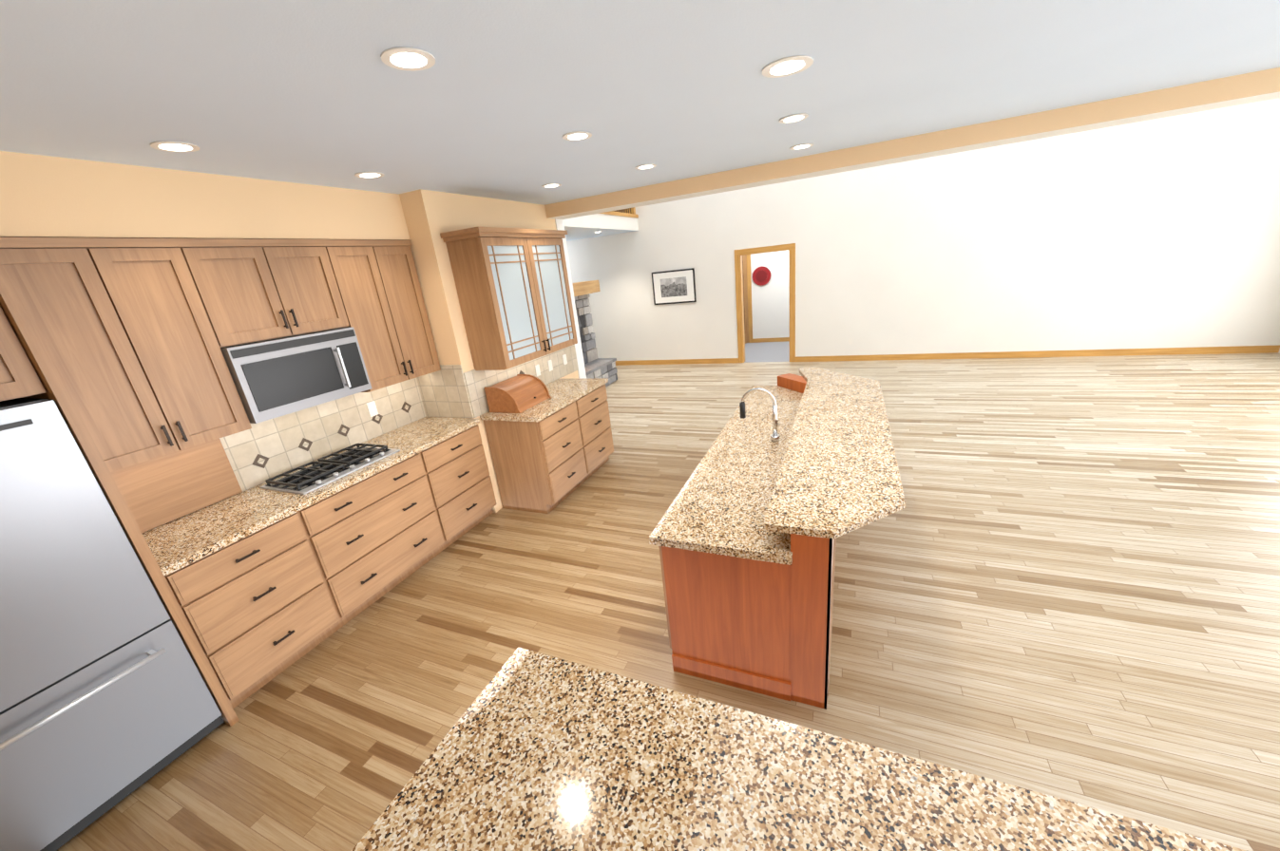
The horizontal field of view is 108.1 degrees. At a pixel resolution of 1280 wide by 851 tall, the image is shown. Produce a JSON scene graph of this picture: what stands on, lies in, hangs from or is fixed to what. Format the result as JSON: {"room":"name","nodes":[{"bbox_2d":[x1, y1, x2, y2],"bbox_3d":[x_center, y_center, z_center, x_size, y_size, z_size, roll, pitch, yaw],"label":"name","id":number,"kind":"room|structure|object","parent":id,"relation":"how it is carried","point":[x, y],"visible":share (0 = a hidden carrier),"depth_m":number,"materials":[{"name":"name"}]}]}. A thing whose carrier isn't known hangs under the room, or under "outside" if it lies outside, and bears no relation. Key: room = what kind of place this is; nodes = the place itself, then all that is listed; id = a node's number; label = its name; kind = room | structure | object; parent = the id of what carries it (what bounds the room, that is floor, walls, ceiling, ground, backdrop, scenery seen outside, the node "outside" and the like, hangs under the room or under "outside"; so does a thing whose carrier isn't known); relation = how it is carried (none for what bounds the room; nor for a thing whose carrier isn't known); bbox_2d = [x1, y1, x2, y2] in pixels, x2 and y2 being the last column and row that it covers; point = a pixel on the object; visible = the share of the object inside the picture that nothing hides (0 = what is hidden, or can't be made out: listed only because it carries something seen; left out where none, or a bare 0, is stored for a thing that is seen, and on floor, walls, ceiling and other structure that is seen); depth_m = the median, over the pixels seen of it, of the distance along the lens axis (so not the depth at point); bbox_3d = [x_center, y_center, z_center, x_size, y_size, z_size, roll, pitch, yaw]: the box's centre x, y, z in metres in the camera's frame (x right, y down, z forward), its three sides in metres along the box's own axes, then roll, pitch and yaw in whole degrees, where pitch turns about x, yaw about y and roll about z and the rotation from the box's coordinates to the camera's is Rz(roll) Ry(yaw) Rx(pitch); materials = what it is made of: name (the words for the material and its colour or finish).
{"room":"kitchen","nodes":[
{"label":"kitchen","id":0,"kind":"room"},
{"bbox_2d":[0,151,410,240],"bbox_3d":[-2.443,-1.087,2.255,0.650,0.325,3.140,2,21,24],"label":"soffit","id":1,"kind":"structure","parent":0,"point":[41,196],"depth_m":2.36,"materials":[{"name":"beige paint"}]},
{"bbox_2d":[143,418,422,533],"bbox_3d":[-2.691,-0.040,2.778,0.150,2.900,3.140,2,21,24],"label":"wall","id":2,"kind":"structure","parent":0,"point":[264,483],"depth_m":3.01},
{"bbox_2d":[0,237,251,472],"bbox_3d":[-2.602,-0.361,2.322,0.324,1.040,0.683,2,21,24],"label":"upper cabinet","id":3,"kind":"object","parent":2,"relation":"attached to","point":[135,335],"depth_m":2.24,"materials":[{"name":"brown wood"}]},
{"bbox_2d":[182,238,353,346],"bbox_3d":[-2.344,-0.831,2.870,0.324,0.564,0.774,2,21,24],"label":"upper cabinet","id":4,"kind":"object","parent":2,"relation":"attached to","point":[256,290],"depth_m":2.77,"materials":[{"name":"brown wood"}]},
{"bbox_2d":[220,326,371,423],"bbox_3d":[-2.254,-0.351,3.018,0.404,0.440,0.762,2,21,24],"label":"microwave","id":5,"kind":"object","parent":4,"relation":"attached to","point":[276,378],"visible":0.96,"depth_m":2.88,"materials":[{"name":"silver metal"}]},
{"bbox_2d":[110,344,578,533],"bbox_3d":[-1.790,-0.236,3.911,0.576,0.470,3.955,2,21,24],"label":"tile backsplash","id":6,"kind":"structure","parent":2,"relation":"attached to","point":[158,491],"depth_m":3.23,"materials":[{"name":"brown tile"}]},
{"bbox_2d":[366,401,378,417],"bbox_3d":[-2.163,-0.134,3.750,0.005,0.114,0.070,2,21,24],"label":"electrical outlet plate","id":7,"kind":"object","parent":2,"relation":"attached to","point":[372,409],"depth_m":3.75,"materials":[{"name":"white plastic"}]},
{"bbox_2d":[326,239,440,392],"bbox_3d":[-2.035,-0.853,3.573,0.324,1.040,0.687,2,21,24],"label":"upper cabinet","id":8,"kind":"object","parent":2,"relation":"attached to","point":[381,287],"depth_m":3.49,"materials":[{"name":"brown wood"}]},
{"bbox_2d":[399,189,578,513],"bbox_3d":[-1.448,-0.886,4.844,0.710,2.900,1.940,2,21,24],"label":"wall","id":9,"kind":"structure","parent":0,"point":[430,217],"depth_m":3.80,"materials":[{"name":"beige paint"}]},
{"bbox_2d":[439,227,577,370],"bbox_3d":[-1.101,-1.192,4.282,0.346,1.104,1.190,2,21,24],"label":"upper cabinet","id":10,"kind":"object","parent":9,"relation":"attached to","point":[513,292],"depth_m":3.94,"materials":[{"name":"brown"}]},
{"bbox_2d":[534,364,540,376],"bbox_3d":[-1.062,-0.573,4.828,0.006,0.114,0.070,2,21,24],"label":"electrical outlet plate","id":11,"kind":"object","parent":9,"relation":"attached to","point":[538,372],"depth_m":4.83,"materials":[{"name":"white plastic"}]},
{"bbox_2d":[547,360,553,371],"bbox_3d":[-0.973,-0.651,5.025,0.006,0.114,0.070,2,21,24],"label":"electrical outlet plate","id":12,"kind":"object","parent":9,"relation":"attached to","point":[550,368],"depth_m":5.02,"materials":[{"name":"white plastic"}]},
{"bbox_2d":[562,354,567,364],"bbox_3d":[-0.856,-0.752,5.283,0.006,0.114,0.070,2,21,24],"label":"electrical outlet plate","id":13,"kind":"object","parent":9,"relation":"attached to","point":[564,360],"depth_m":5.28,"materials":[{"name":"white plastic"}]},
{"bbox_2d":[554,218,586,379],"bbox_3d":[-0.752,-1.040,5.518,0.012,2.610,0.149,2,21,24],"label":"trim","id":14,"kind":"structure","parent":9,"relation":"attached to","point":[578,346],"depth_m":5.45,"materials":[{"name":"white paint"}]},
{"bbox_2d":[563,213,638,241],"bbox_3d":[-2.457,-3.312,7.992,3.450,0.250,4.310,2,21,24],"label":"ceiling","id":15,"kind":"structure","parent":0,"point":[582,227],"depth_m":8.11,"materials":[{"name":"white paint"}]},
{"bbox_2d":[0,0,1279,205],"bbox_3d":[1.562,-1.451,1.254,9.060,0.160,4.780,2,21,24],"label":"ceiling","id":16,"kind":"structure","parent":0,"point":[498,99],"depth_m":1.86,"materials":[{"name":"white paint"}]},
{"bbox_2d":[150,140,199,152],"bbox_3d":[-2.045,-1.227,2.043,0.162,0.007,0.162,-1,19,15],"label":"recessed light","id":17,"kind":"object","parent":16,"relation":"in","point":[164,145],"depth_m":2.03,"materials":[{"name":"white"}]},
{"bbox_2d":[354,171,383,178],"bbox_3d":[-1.678,-1.554,2.878,0.162,0.007,0.162,-13,20,-19],"label":"recessed light","id":18,"kind":"object","parent":16,"relation":"in","point":[366,175],"depth_m":2.86,"materials":[{"name":"white"}]},
{"bbox_2d":[380,46,435,71],"bbox_3d":[-0.752,-1.189,1.507,0.162,0.007,0.162,-20,23,-36],"label":"recessed light","id":19,"kind":"object","parent":16,"relation":"in","point":[409,59],"depth_m":1.50,"materials":[{"name":"white"}]},
{"bbox_2d":[541,183,561,188],"bbox_3d":[-0.732,-1.994,3.852,0.162,0.007,0.162,-1,19,15],"label":"recessed light","id":20,"kind":"object","parent":16,"relation":"in","point":[549,185],"depth_m":3.84,"materials":[{"name":"white"}]},
{"bbox_2d":[562,131,592,140],"bbox_3d":[-0.345,-1.592,2.551,0.162,0.007,0.162,-13,20,-19],"label":"recessed light","id":21,"kind":"object","parent":16,"relation":"in","point":[577,135],"depth_m":2.54,"materials":[{"name":"white"}]},
{"bbox_2d":[634,163,656,169],"bbox_3d":[0.044,-1.971,3.532,0.162,0.007,0.162,-1,19,15],"label":"recessed light","id":22,"kind":"object","parent":16,"relation":"in","point":[650,165],"depth_m":3.51,"materials":[{"name":"white"}]},
{"bbox_2d":[762,55,813,77],"bbox_3d":[0.608,-1.482,1.919,0.203,0.007,0.203,-1,19,15],"label":"recessed light","id":23,"kind":"object","parent":16,"relation":"in","point":[792,65],"depth_m":1.90,"materials":[{"name":"white"}]},
{"bbox_2d":[779,113,808,123],"bbox_3d":[0.887,-1.774,2.680,0.162,0.007,0.162,-1,19,15],"label":"recessed light","id":24,"kind":"object","parent":16,"relation":"in","point":[793,118],"depth_m":2.66,"materials":[{"name":"white"}]},
{"bbox_2d":[789,143,813,150],"bbox_3d":[1.198,-2.068,3.439,0.162,0.007,0.162,-13,20,-19],"label":"recessed light","id":25,"kind":"object","parent":16,"relation":"in","point":[804,145],"depth_m":3.42,"materials":[{"name":"white"}]},
{"bbox_2d":[56,352,1279,850],"bbox_3d":[1.068,0.411,4.827,13.000,0.060,9.570,2,21,24],"label":"floor","id":26,"kind":"structure","parent":0,"point":[1058,577],"depth_m":2.71,"materials":[{"name":"brown wood"}]},
{"bbox_2d":[0,398,223,850],"bbox_3d":[-2.664,0.873,1.850,0.698,1.775,0.903,2,21,24],"label":"fridge","id":27,"kind":"object","parent":26,"relation":"on","point":[107,703],"visible":0.98,"depth_m":1.90,"materials":[{"name":"grey metal"}]},
{"bbox_2d":[0,262,239,726],"bbox_3d":[-2.718,0.570,1.767,0.646,2.410,0.966,2,21,24],"label":"surround","id":28,"kind":"object","parent":26,"relation":"on","point":[28,369],"visible":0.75,"depth_m":1.88,"materials":[{"name":"brown wood"}]},
{"bbox_2d":[162,508,346,708],"bbox_3d":[-2.335,1.011,2.697,0.606,0.900,0.621,2,21,24],"label":"base cabinet","id":29,"kind":"object","parent":26,"relation":"on","point":[266,586],"depth_m":2.54,"materials":[{"name":"wood"}]},
{"bbox_2d":[141,417,479,576],"bbox_3d":[-2.082,0.311,3.199,0.619,0.040,2.150,2,21,24],"label":"countertop","id":30,"kind":"structure","parent":29,"relation":"on","point":[177,544],"depth_m":2.69,"materials":[{"name":"beige stone"}]},
{"bbox_2d":[259,443,400,495],"bbox_3d":[-2.100,0.272,3.181,0.450,0.046,0.700,2,21,24],"label":"cooktop","id":31,"kind":"object","parent":30,"relation":"in","point":[318,474],"visible":1,"depth_m":3.10,"materials":[{"name":"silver metal"}]},
{"bbox_2d":[305,451,449,623],"bbox_3d":[-2.041,0.756,3.347,0.606,0.900,0.894,2,21,24],"label":"base cabinet","id":32,"kind":"object","parent":26,"relation":"on","point":[372,536],"depth_m":3.18,"materials":[{"name":"wood"}]},
{"bbox_2d":[422,424,496,545],"bbox_3d":[-1.744,0.498,4.002,0.606,0.900,0.635,2,21,24],"label":"base cabinet","id":33,"kind":"object","parent":26,"relation":"on","point":[459,469],"depth_m":3.85,"materials":[{"name":"wood"}]},
{"bbox_2d":[483,401,590,514],"bbox_3d":[-0.950,0.270,4.409,0.597,0.900,0.620,2,21,24],"label":"base cabinet","id":34,"kind":"object","parent":26,"relation":"on","point":[548,455],"depth_m":4.17,"materials":[{"name":"wood"}]},
{"bbox_2d":[479,378,608,423],"bbox_3d":[-0.874,-0.276,4.521,0.609,0.040,1.300,2,21,24],"label":"countertop","id":35,"kind":"structure","parent":34,"relation":"on","point":[562,391],"depth_m":4.31,"materials":[{"name":"beige stone"}]},
{"bbox_2d":[484,374,551,413],"bbox_3d":[-1.104,-0.301,4.242,0.342,0.230,0.480,2,21,24],"label":"bread box","id":36,"kind":"object","parent":35,"relation":"on","point":[519,393],"visible":1,"depth_m":4.12,"materials":[{"name":"brown wood"}]},
{"bbox_2d":[572,280,617,386],"bbox_3d":[-1.823,-3.071,7.190,1.270,5.580,2.816,2,21,24],"label":"fireplace","id":37,"kind":"object","parent":26,"relation":"on","point":[596,366],"visible":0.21,"depth_m":8.55,"materials":[{"name":"grey stone"}]},
{"bbox_2d":[578,382,613,476],"bbox_3d":[-0.709,0.061,4.940,0.597,0.900,0.620,2,21,24],"label":"base cabinet","id":38,"kind":"object","parent":26,"relation":"on","point":[594,408],"depth_m":4.80,"materials":[{"name":"wood"}]},
{"bbox_2d":[650,373,836,709],"bbox_3d":[1.096,0.410,3.296,1.043,0.922,2.772,2,21,24],"label":"kitchen island","id":39,"kind":"object","parent":26,"relation":"on","point":[754,626],"depth_m":2.20,"materials":[{"name":"wood"}]},
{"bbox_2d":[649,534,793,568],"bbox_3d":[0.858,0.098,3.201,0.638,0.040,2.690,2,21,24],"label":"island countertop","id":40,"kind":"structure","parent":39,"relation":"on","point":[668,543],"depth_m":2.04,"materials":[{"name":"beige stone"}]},
{"bbox_2d":[739,387,779,442],"bbox_3d":[0.806,-0.085,3.115,0.256,0.366,0.121,2,21,24],"label":"faucet","id":41,"kind":"object","parent":39,"relation":"on","point":[774,436],"visible":1,"depth_m":3.06,"materials":[{"name":"silver metal"}]},
{"bbox_2d":[736,366,905,537],"bbox_3d":[1.283,-0.054,3.107,0.660,0.033,2.900,2,21,24],"label":"island countertop","id":42,"kind":"structure","parent":39,"relation":"on","point":[832,468],"depth_m":2.46,"materials":[{"name":"beige stone"}]},
{"bbox_2d":[351,648,1246,850],"bbox_3d":[1.433,1.395,0.278,4.315,0.940,1.081,2,21,24],"label":"countertop","id":43,"kind":"structure","parent":26,"relation":"on","point":[535,752],"depth_m":1.01,"materials":[{"name":"stone"}]},
{"bbox_2d":[744,341,789,362],"bbox_3d":[3.247,-1.772,10.485,3.700,0.064,3.300,2,21,24],"label":"floor carpet","id":44,"kind":"object","parent":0,"point":[770,352],"visible":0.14,"depth_m":10.00,"materials":[{"name":"grey carpet"}]},
{"bbox_2d":[750,249,789,339],"bbox_3d":[3.344,-3.227,10.581,3.700,2.600,0.120,2,21,24],"label":"wall","id":45,"kind":"structure","parent":0,"point":[771,307],"depth_m":10.75,"materials":[{"name":"white paint"}]},
{"bbox_2d":[742,254,748,343],"bbox_3d":[2.181,-2.872,10.793,0.542,2.018,0.657,2,21,24],"label":"door leaf","id":46,"kind":"structure","parent":45,"relation":"in","point":[745,296],"depth_m":10.89,"materials":[{"name":"brown wood"}]},
{"bbox_2d":[746,254,752,343],"bbox_3d":[2.208,-3.026,11.096,0.920,2.130,0.014,2,21,24],"label":"door frame","id":47,"kind":"structure","parent":45,"relation":"attached to","point":[749,281],"depth_m":10.93,"materials":[{"name":"brown wood"}]},
{"bbox_2d":[752,266,771,286],"bbox_3d":[2.793,-3.433,10.650,0.420,0.420,0.040,2,21,24],"label":"disc","id":48,"kind":"object","parent":45,"relation":"attached to","point":[761,276],"visible":1,"depth_m":10.63,"materials":[{"name":"red"}]},
{"bbox_2d":[752,337,789,343],"bbox_3d":[3.871,-2.012,10.741,2.480,0.100,0.014,2,21,24],"label":"baseboard","id":49,"kind":"structure","parent":45,"relation":"attached to","point":[755,340],"depth_m":11.06,"materials":[{"name":"brown wood"}]},
{"bbox_2d":[544,67,1279,219],"bbox_3d":[2.880,-2.233,3.311,8.350,0.290,0.300,2,21,24],"label":"header beam","id":50,"kind":"structure","parent":0,"point":[1260,85],"depth_m":3.44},
{"bbox_2d":[566,97,1279,361],"bbox_3d":[2.646,-3.879,8.058,12.700,5.600,0.150,2,21,24],"label":"wall","id":51,"kind":"structure","parent":0,"point":[1158,233],"depth_m":7.14,"materials":[{"name":"white paint"}]},
{"bbox_2d":[599,210,638,218],"bbox_3d":[-0.921,-3.380,7.270,0.115,0.060,4.310,2,21,24],"label":"trim","id":52,"kind":"structure","parent":51,"relation":"attached to","point":[613,213],"depth_m":8.44,"materials":[{"name":"brown wood"}]},
{"bbox_2d":[614,207,635,214],"bbox_3d":[-1.005,-3.997,7.033,0.110,1.270,4.235,2,21,24],"label":"balcony railing","id":53,"kind":"object","parent":52,"relation":"on","point":[632,210],"depth_m":8.94,"materials":[{"name":"brown wood"}]},
{"bbox_2d":[651,267,696,305],"bbox_3d":[0.676,-2.769,9.279,0.890,0.640,0.031,2,21,24],"label":"picture frame","id":54,"kind":"object","parent":51,"relation":"attached to","point":[674,287],"visible":1,"depth_m":9.26,"materials":[{"name":"black"}]},
{"bbox_2d":[615,358,738,365],"bbox_3d":[0.240,-1.365,10.040,3.780,0.100,0.014,2,21,24],"label":"baseboard","id":55,"kind":"structure","parent":51,"relation":"attached to","point":[719,360],"depth_m":9.77,"materials":[{"name":"brown wood"}]},
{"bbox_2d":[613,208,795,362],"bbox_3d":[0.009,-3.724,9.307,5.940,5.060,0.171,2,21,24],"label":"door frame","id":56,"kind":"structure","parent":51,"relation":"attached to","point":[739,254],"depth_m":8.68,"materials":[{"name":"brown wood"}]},
{"bbox_2d":[802,294,806,301],"bbox_3d":[2.979,-2.322,8.428,0.080,0.120,0.005,2,21,24],"label":"electrical outlet plate","id":57,"kind":"object","parent":51,"relation":"attached to","point":[803,296],"depth_m":8.42,"materials":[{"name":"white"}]},
{"bbox_2d":[795,344,1279,362],"bbox_3d":[5.838,-1.153,7.587,6.290,0.100,0.014,2,21,24],"label":"baseboard","id":58,"kind":"structure","parent":51,"relation":"attached to","point":[1144,352],"depth_m":7.27,"materials":[{"name":"brown wood"}]}
]}

